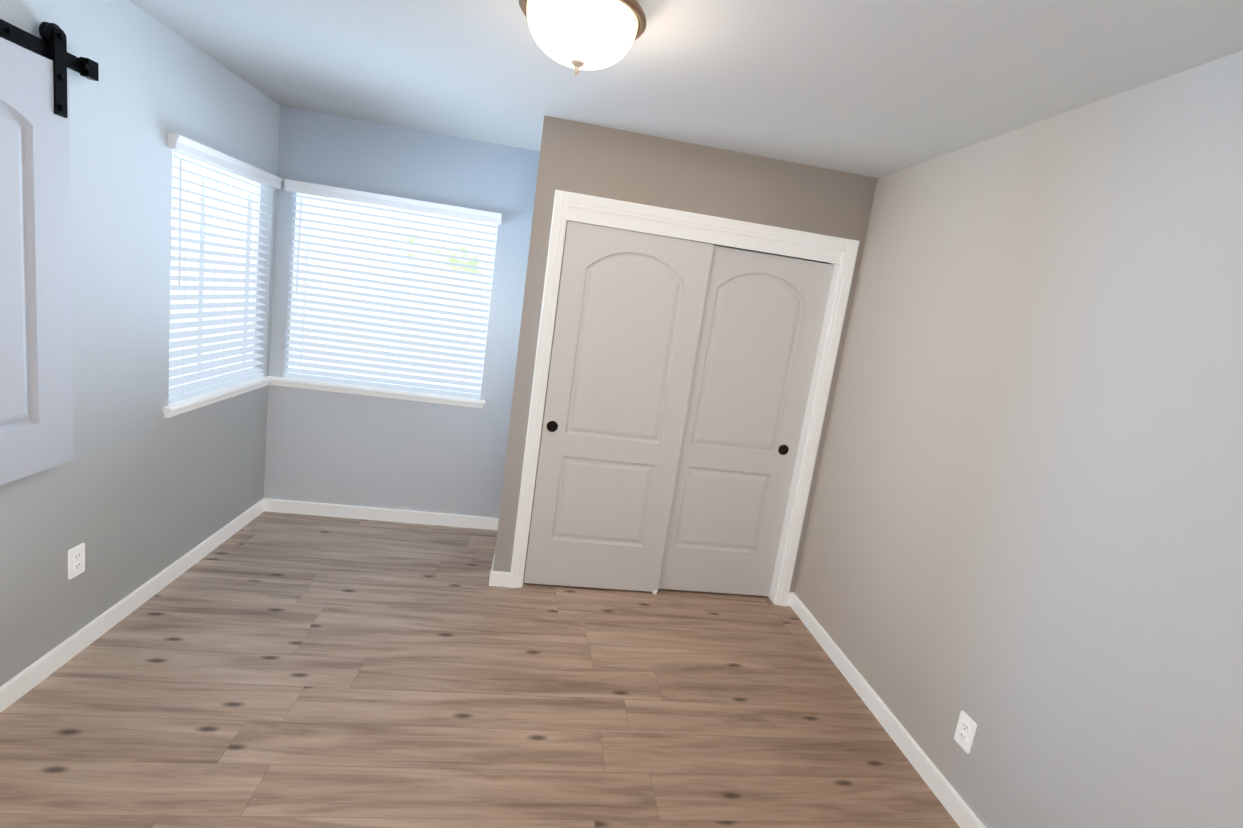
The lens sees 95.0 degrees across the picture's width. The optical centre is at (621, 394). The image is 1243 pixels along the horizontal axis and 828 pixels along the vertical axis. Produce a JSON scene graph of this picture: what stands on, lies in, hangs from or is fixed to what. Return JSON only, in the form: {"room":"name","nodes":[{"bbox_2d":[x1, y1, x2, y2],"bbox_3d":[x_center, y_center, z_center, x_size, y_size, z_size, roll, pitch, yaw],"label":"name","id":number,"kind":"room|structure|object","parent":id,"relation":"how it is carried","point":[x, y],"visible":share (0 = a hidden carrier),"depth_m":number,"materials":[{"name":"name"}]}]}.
{"room":"empty bedroom","nodes":[
{"label":"empty bedroom","id":0,"kind":"room"},
{"bbox_2d":[0,0,279,686],"bbox_3d":[-1.881,-0.049,1.123,0.115,2.440,4.950,7,9,-8],"label":"wall","id":1,"kind":"structure","parent":0,"point":[139,490],"depth_m":2.25,"materials":[{"name":"paint"}]},
{"bbox_2d":[0,19,98,484],"bbox_3d":[-1.752,-0.338,1.232,0.103,1.407,1.603,7,9,-8],"label":"barn door","id":2,"kind":"structure","parent":1,"relation":"in","point":[36,399],"depth_m":1.77,"materials":[{"name":"white paint"}]},
{"bbox_2d":[68,543,84,578],"bbox_3d":[-2.049,0.628,2.143,0.007,0.116,0.072,7,9,-8],"label":"electrical outlet","id":3,"kind":"object","parent":1,"relation":"attached to","point":[76,560],"visible":1,"depth_m":2.14,"materials":[{"name":"white plastic"}]},
{"bbox_2d":[0,498,267,712],"bbox_3d":[-1.982,1.112,1.316,0.013,0.082,4.720,7,9,-8],"label":"baseboard","id":4,"kind":"structure","parent":1,"relation":"attached to","point":[34,674],"depth_m":2.36,"materials":[{"name":"white paint"}]},
{"bbox_2d":[169,151,260,387],"bbox_3d":[-2.112,-0.603,2.909,0.042,1.160,0.900,7,9,-8],"label":"window","id":5,"kind":"structure","parent":1,"relation":"in","point":[213,184],"depth_m":2.91,"materials":[{"name":"white plastic"}]},
{"bbox_2d":[168,150,270,403],"bbox_3d":[-2.048,-0.597,2.918,0.070,1.152,0.888,7,9,-8],"label":"window blinds","id":6,"kind":"object","parent":5,"relation":"attached to","point":[182,392],"visible":0.77,"depth_m":2.87,"materials":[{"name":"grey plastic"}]},
{"bbox_2d":[162,376,271,417],"bbox_3d":[-2.123,-0.003,3.011,0.105,0.052,0.975,7,9,-8],"label":"window sill","id":7,"kind":"structure","parent":1,"relation":"attached to","point":[185,405],"depth_m":2.88,"materials":[{"name":"white paint"}]},
{"bbox_2d":[168,132,282,188],"bbox_3d":[-1.922,-1.135,2.830,0.044,0.062,0.945,7,9,-8],"label":"window valance","id":8,"kind":"object","parent":1,"relation":"attached to","point":[192,148],"visible":0.93,"depth_m":2.68,"materials":[{"name":"white plastic"}]},
{"bbox_2d":[0,511,959,827],"bbox_3d":[-0.401,1.390,1.565,3.487,0.100,4.950,7,9,-8],"label":"floor","id":9,"kind":"structure","parent":0,"point":[264,669],"depth_m":2.19,"materials":[{"name":"brown wood"}]},
{"bbox_2d":[264,106,802,531],"bbox_3d":[-0.521,-0.272,3.728,3.257,2.440,0.115,7,9,-8],"label":"wall","id":10,"kind":"structure","parent":0,"point":[328,447],"depth_m":3.58,"materials":[{"name":"paint"}]},
{"bbox_2d":[268,376,485,407],"bbox_3d":[-1.524,-0.013,3.607,1.302,0.052,0.105,7,9,-8],"label":"window sill","id":11,"kind":"structure","parent":10,"relation":"attached to","point":[374,391],"depth_m":3.57,"materials":[{"name":"white paint"}]},
{"bbox_2d":[268,499,495,529],"bbox_3d":[-1.523,0.792,3.725,1.477,0.082,0.013,7,9,-8],"label":"baseboard","id":12,"kind":"structure","parent":10,"relation":"attached to","point":[274,505],"depth_m":3.71,"materials":[{"name":"white paint"}]},
{"bbox_2d":[288,193,497,393],"bbox_3d":[-1.429,-0.614,3.587,1.192,1.160,0.042,7,9,-8],"label":"window","id":13,"kind":"structure","parent":10,"relation":"in","point":[392,236],"depth_m":3.57,"materials":[{"name":"white plastic"}]},
{"bbox_2d":[284,195,497,398],"bbox_3d":[-1.421,-0.605,3.524,1.180,1.152,0.070,7,9,-8],"label":"window blinds","id":14,"kind":"object","parent":13,"relation":"attached to","point":[391,385],"visible":0.92,"depth_m":3.54,"materials":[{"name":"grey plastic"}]},
{"bbox_2d":[284,179,501,224],"bbox_3d":[-1.341,-1.141,3.389,1.235,0.062,0.044,7,9,-8],"label":"window valance","id":15,"kind":"object","parent":10,"relation":"attached to","point":[387,200],"visible":0.93,"depth_m":3.37,"materials":[{"name":"white plastic"}]},
{"bbox_2d":[493,116,877,591],"bbox_3d":[0.310,-0.055,3.114,1.750,2.440,0.115,7,9,-8],"label":"wall","id":16,"kind":"structure","parent":0,"point":[599,161],"depth_m":2.90,"materials":[{"name":"paint"}]},
{"bbox_2d":[489,518,499,586],"bbox_3d":[-0.745,0.946,3.452,0.037,0.082,0.713,7,9,-8],"label":"baseboard","id":17,"kind":"structure","parent":16,"relation":"attached to","point":[494,580],"depth_m":3.11,"materials":[{"name":"white paint"}]},
{"bbox_2d":[524,221,713,591],"bbox_3d":[-0.033,0.132,3.083,0.765,1.964,0.040,7,9,-8],"label":"closet door","id":18,"kind":"structure","parent":16,"relation":"in","point":[630,307],"depth_m":3.06,"materials":[{"name":"white paint"}]},
{"bbox_2d":[509,190,859,605],"bbox_3d":[0.310,0.138,3.148,1.506,2.053,0.119,7,9,-8],"label":"door frame","id":19,"kind":"structure","parent":16,"relation":"attached to","point":[807,419],"depth_m":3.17,"materials":[{"name":"white paint"}]},
{"bbox_2d":[658,246,833,595],"bbox_3d":[0.652,0.207,3.225,0.750,1.964,0.040,7,9,-8],"label":"closet door","id":20,"kind":"structure","parent":16,"relation":"in","point":[760,328],"depth_m":3.21,"materials":[{"name":"white paint"}]},
{"bbox_2d":[129,0,1242,177],"bbox_3d":[-0.047,-1.093,1.167,3.487,0.100,4.950,7,9,-8],"label":"ceiling","id":21,"kind":"structure","parent":0,"point":[875,88],"depth_m":2.00,"materials":[{"name":"paint"}]},
{"bbox_2d":[519,0,645,75],"bbox_3d":[-0.114,-1.006,1.594,0.356,0.222,0.356,7,9,-8],"label":"flush-mount light fixture","id":22,"kind":"object","parent":21,"relation":"attached to","point":[576,35],"visible":1,"depth_m":1.51,"materials":[{"name":"white glass"}]},
{"bbox_2d":[794,50,1242,827],"bbox_3d":[1.432,0.346,1.609,0.115,2.440,4.950,7,9,-8],"label":"wall","id":23,"kind":"structure","parent":0,"point":[1024,542],"depth_m":1.77,"materials":[{"name":"paint"}]},
{"bbox_2d":[787,592,985,827],"bbox_3d":[1.249,1.555,1.423,0.017,0.082,3.980,7,9,-8],"label":"baseboard","id":24,"kind":"structure","parent":23,"relation":"attached to","point":[942,789],"depth_m":2.36,"materials":[{"name":"white paint"}]},
{"bbox_2d":[954,711,976,753],"bbox_3d":[1.211,1.191,2.008,0.007,0.116,0.072,7,9,-8],"label":"electrical outlet","id":25,"kind":"object","parent":23,"relation":"attached to","point":[965,731],"visible":1,"depth_m":2.00,"materials":[{"name":"white plastic"}]},
{"label":"outside","id":26,"kind":"structure","parent":0,"visible":0},
{"bbox_2d":[169,159,487,381],"bbox_3d":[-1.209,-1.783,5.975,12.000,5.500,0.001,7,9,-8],"label":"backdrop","id":27,"kind":"structure","parent":26,"point":[190,186],"depth_m":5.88,"materials":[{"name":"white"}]}
]}

